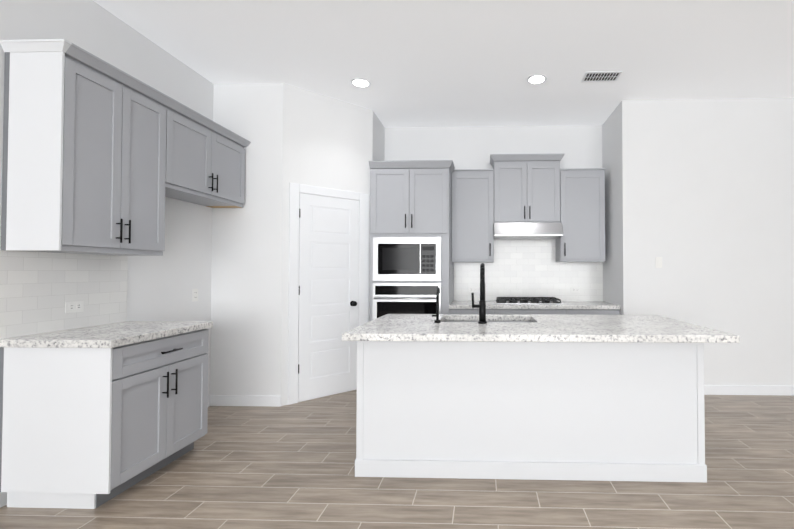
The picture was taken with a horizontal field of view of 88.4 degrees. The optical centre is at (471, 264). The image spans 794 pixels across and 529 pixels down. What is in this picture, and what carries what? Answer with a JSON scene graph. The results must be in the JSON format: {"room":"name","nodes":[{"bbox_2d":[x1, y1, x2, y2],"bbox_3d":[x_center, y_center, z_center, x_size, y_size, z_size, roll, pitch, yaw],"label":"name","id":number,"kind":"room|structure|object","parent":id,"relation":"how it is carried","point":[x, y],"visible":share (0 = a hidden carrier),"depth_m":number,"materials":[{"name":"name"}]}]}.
{"room":"kitchen","nodes":[
{"label":"kitchen","id":0,"kind":"room"},
{"bbox_2d":[0,0,384,507],"bbox_3d":[-4.087,-0.206,3.669,5.870,3.110,2.980,0,-1,2],"label":"wall","id":1,"kind":"structure","parent":0,"point":[231,265],"depth_m":3.86,"materials":[{"name":"paint"}]},
{"bbox_2d":[0,249,127,338],"bbox_3d":[-2.552,0.175,2.553,0.008,0.510,0.800,0,-1,2],"label":"wall tile","id":2,"kind":"structure","parent":1,"relation":"attached to","point":[38,290],"depth_m":2.47,"materials":[{"name":"white tile"}]},
{"bbox_2d":[65,301,83,312],"bbox_3d":[-2.543,0.270,2.571,0.007,0.070,0.114,0,-1,2],"label":"electrical outlet","id":3,"kind":"object","parent":2,"relation":"attached to","point":[74,306],"visible":1,"depth_m":2.57,"materials":[{"name":"white plastic"}]},
{"bbox_2d":[0,39,171,255],"bbox_3d":[-2.384,-0.634,2.545,0.326,1.128,0.724,0,-1,2],"label":"upper cabinet","id":4,"kind":"object","parent":1,"relation":"attached to","point":[101,157],"depth_m":2.29,"materials":[{"name":"grey wood"}]},
{"bbox_2d":[192,289,197,301],"bbox_3d":[-2.517,0.279,3.651,0.007,0.114,0.070,0,-1,2],"label":"electrical outlet","id":5,"kind":"object","parent":1,"relation":"attached to","point":[194,295],"visible":1,"depth_m":3.64,"materials":[{"name":"white plastic"}]},
{"bbox_2d":[168,99,247,207],"bbox_3d":[-2.358,-0.869,3.389,0.325,0.628,0.955,0,-1,2],"label":"upper cabinet","id":6,"kind":"object","parent":1,"relation":"attached to","point":[208,161],"depth_m":3.33,"materials":[{"name":"grey wood"}]},
{"bbox_2d":[208,395,280,406],"bbox_3d":[-2.181,1.294,3.382,0.696,0.100,0.920,0,-1,2],"label":"baseboard","id":7,"kind":"structure","parent":1,"relation":"attached to","point":[237,400],"depth_m":3.83,"materials":[{"name":"white wood"}]},
{"bbox_2d":[298,193,358,400],"bbox_3d":[-1.468,0.322,4.167,0.466,2.048,0.462,0,-1,2],"label":"pantry door","id":8,"kind":"structure","parent":1,"relation":"in","point":[328,277],"depth_m":4.15,"materials":[{"name":"white wood"}]},
{"bbox_2d":[288,183,368,404],"bbox_3d":[-1.463,0.283,4.177,0.851,2.150,0.016,1,-1,-43],"label":"door frame","id":9,"kind":"structure","parent":1,"relation":"attached to","point":[295,189],"depth_m":3.94,"materials":[{"name":"white wood"}]},
{"bbox_2d":[0,390,793,528],"bbox_3d":[-0.086,1.363,1.554,14.000,0.100,11.600,0,-1,2],"label":"floor","id":10,"kind":"structure","parent":0,"point":[291,466],"depth_m":2.35,"materials":[{"name":"beige tile"}]},
{"bbox_2d":[0,321,212,508],"bbox_3d":[-2.217,0.870,2.538,0.658,0.920,0.805,0,-1,2],"label":"base cabinet","id":11,"kind":"object","parent":10,"relation":"on","point":[92,417],"visible":1,"depth_m":2.17,"materials":[{"name":"grey wood"}]},
{"bbox_2d":[369,160,454,320],"bbox_3d":[-0.657,0.121,4.680,0.917,2.492,0.710,0,-1,2],"label":"tall cabinet","id":12,"kind":"object","parent":10,"relation":"on","point":[411,267],"visible":0.69,"depth_m":4.40,"materials":[{"name":"grey wood"}]},
{"bbox_2d":[449,309,500,313],"bbox_3d":[0.035,0.928,4.690,0.552,0.877,0.620,0,-1,2],"label":"base cabinet","id":13,"kind":"object","parent":10,"relation":"on","point":[451,311],"depth_m":4.39,"materials":[{"name":"grey wood"}]},
{"bbox_2d":[355,342,709,482],"bbox_3d":[0.362,0.898,2.931,2.168,0.877,0.894,0,-1,2],"label":"kitchen island","id":14,"kind":"object","parent":10,"relation":"on","point":[558,397],"depth_m":2.50,"materials":[{"name":"white wood"}]},
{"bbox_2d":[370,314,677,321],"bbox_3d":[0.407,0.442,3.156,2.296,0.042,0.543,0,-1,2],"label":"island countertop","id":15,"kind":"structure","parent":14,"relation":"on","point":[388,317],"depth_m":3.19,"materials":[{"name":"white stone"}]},
{"bbox_2d":[432,287,440,322],"bbox_3d":[-0.253,0.291,2.905,0.061,0.248,0.128,0,-1,2],"label":"water tap","id":16,"kind":"object","parent":15,"relation":"on","point":[437,320],"visible":1,"depth_m":2.86,"materials":[{"name":"black metal"}]},
{"bbox_2d":[471,263,486,323],"bbox_3d":[0.054,0.203,2.933,0.110,0.426,0.259,0,-1,2],"label":"faucet","id":17,"kind":"object","parent":15,"relation":"on","point":[481,305],"visible":1,"depth_m":2.82,"materials":[{"name":"black metal"}]},
{"bbox_2d":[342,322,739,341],"bbox_3d":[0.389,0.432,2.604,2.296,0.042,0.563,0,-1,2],"label":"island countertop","id":18,"kind":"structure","parent":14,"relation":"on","point":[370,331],"depth_m":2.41,"materials":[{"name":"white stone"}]},
{"bbox_2d":[442,318,533,321],"bbox_3d":[0.122,0.572,3.107,0.744,0.244,0.454,0,-1,2],"label":"sink","id":19,"kind":"object","parent":18,"relation":"in","point":[443,319],"depth_m":3.32,"materials":[{"name":"silver metal"}]},
{"bbox_2d":[501,309,572,314],"bbox_3d":[0.639,0.928,4.670,0.904,0.877,0.620,0,-1,2],"label":"base cabinet","id":20,"kind":"object","parent":10,"relation":"on","point":[503,311],"depth_m":4.37,"materials":[{"name":"grey wood"}]},
{"bbox_2d":[449,301,620,308],"bbox_3d":[0.684,0.468,4.667,1.852,0.042,0.640,0,-1,2],"label":"countertop","id":21,"kind":"structure","parent":20,"relation":"on","point":[455,304],"depth_m":4.36,"materials":[{"name":"white stone"}]},
{"bbox_2d":[494,297,563,304],"bbox_3d":[0.643,0.419,4.682,0.760,0.054,0.504,0,-1,2],"label":"cooktop","id":22,"kind":"object","parent":21,"relation":"in","point":[530,300],"visible":1,"depth_m":4.51,"materials":[{"name":"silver metal"}]},
{"bbox_2d":[573,309,619,314],"bbox_3d":[1.288,0.928,4.650,0.644,0.877,0.620,0,-1,2],"label":"base cabinet","id":23,"kind":"object","parent":10,"relation":"on","point":[575,311],"depth_m":4.35,"materials":[{"name":"grey wood"}]},
{"bbox_2d":[93,0,793,127],"bbox_3d":[-0.086,-1.847,1.609,14.000,0.100,11.600,0,-1,2],"label":"ceiling","id":24,"kind":"structure","parent":0,"point":[446,63],"depth_m":3.31,"materials":[{"name":"paint"}]},
{"bbox_2d":[351,78,370,87],"bbox_3d":[-1.075,-1.753,3.880,0.190,0.008,0.190,0,-1,2],"label":"recessed light","id":25,"kind":"object","parent":24,"relation":"in","point":[361,82],"visible":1,"depth_m":3.86,"materials":[{"name":"white plastic"}]},
{"bbox_2d":[527,74,546,83],"bbox_3d":[0.614,-1.754,3.807,0.190,0.008,0.190,0,-1,2],"label":"recessed light","id":26,"kind":"object","parent":24,"relation":"in","point":[537,79],"visible":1,"depth_m":3.80,"materials":[{"name":"white plastic"}]},
{"bbox_2d":[581,71,621,81],"bbox_3d":[1.207,-1.755,3.748,0.330,0.009,0.180,0,-1,2],"label":"ceiling vent","id":27,"kind":"object","parent":24,"relation":"in","point":[602,76],"visible":1,"depth_m":3.74,"materials":[{"name":"white metal"}]},
{"bbox_2d":[385,125,601,300],"bbox_3d":[0.026,-0.181,5.129,14.000,3.110,0.200,0,-1,2],"label":"wall","id":28,"kind":"structure","parent":0,"point":[579,146],"depth_m":5.04,"materials":[{"name":"paint"}]},
{"bbox_2d":[452,169,493,261],"bbox_3d":[0.012,-0.572,4.845,0.497,1.082,0.362,0,-1,2],"label":"upper cabinet","id":29,"kind":"object","parent":28,"relation":"attached to","point":[472,215],"visible":1,"depth_m":4.71,"materials":[{"name":"grey wood"}]},
{"bbox_2d":[490,154,564,222],"bbox_3d":[0.647,-0.874,4.827,0.858,0.807,0.369,0,-1,2],"label":"upper cabinet","id":30,"kind":"object","parent":28,"relation":"attached to","point":[526,188],"visible":0.98,"depth_m":4.69,"materials":[{"name":"grey wood"}]},
{"bbox_2d":[494,223,562,238],"bbox_3d":[0.645,-0.394,4.753,0.770,0.153,0.500,0,-1,2],"label":"range hood","id":31,"kind":"object","parent":28,"relation":"attached to","point":[528,230],"visible":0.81,"depth_m":4.54,"materials":[{"name":"silver metal"}]},
{"bbox_2d":[454,239,602,300],"bbox_3d":[0.697,0.002,5.000,1.849,0.940,0.008,0,-1,2],"label":"wall tile","id":32,"kind":"structure","parent":28,"relation":"attached to","point":[524,268],"depth_m":5.00,"materials":[{"name":"white tile"}]},
{"bbox_2d":[468,287,477,291],"bbox_3d":[0.013,0.312,5.009,0.114,0.070,0.007,0,-1,2],"label":"electrical outlet","id":33,"kind":"object","parent":32,"relation":"attached to","point":[472,289],"visible":1,"depth_m":5.01,"materials":[{"name":"white plastic"}]},
{"bbox_2d":[571,287,579,292],"bbox_3d":[1.282,0.312,4.968,0.114,0.070,0.007,0,-1,2],"label":"electrical outlet","id":34,"kind":"object","parent":32,"relation":"attached to","point":[575,289],"visible":1,"depth_m":4.97,"materials":[{"name":"white plastic"}]},
{"bbox_2d":[556,168,604,261],"bbox_3d":[1.293,-0.572,4.804,0.518,1.082,0.362,0,-1,2],"label":"upper cabinet","id":35,"kind":"object","parent":28,"relation":"attached to","point":[582,209],"visible":1,"depth_m":4.67,"materials":[{"name":"grey wood"}]},
{"bbox_2d":[602,98,793,385],"bbox_3d":[4.310,-0.191,4.528,5.400,3.110,0.730,0,-1,2],"label":"wall","id":36,"kind":"structure","parent":0,"point":[699,196],"depth_m":4.23,"materials":[{"name":"paint"}]},
{"bbox_2d":[655,257,661,267],"bbox_3d":[1.969,-0.021,4.230,0.070,0.114,0.007,0,-1,2],"label":"light switch","id":37,"kind":"object","parent":36,"relation":"attached to","point":[658,262],"visible":1,"depth_m":4.23,"materials":[{"name":"white plastic"}]},
{"bbox_2d":[704,385,793,395],"bbox_3d":[4.293,1.308,4.186,5.414,0.100,0.124,0,-1,2],"label":"baseboard","id":38,"kind":"structure","parent":36,"relation":"attached to","point":[747,390],"depth_m":4.17,"materials":[{"name":"white wood"}]}
]}

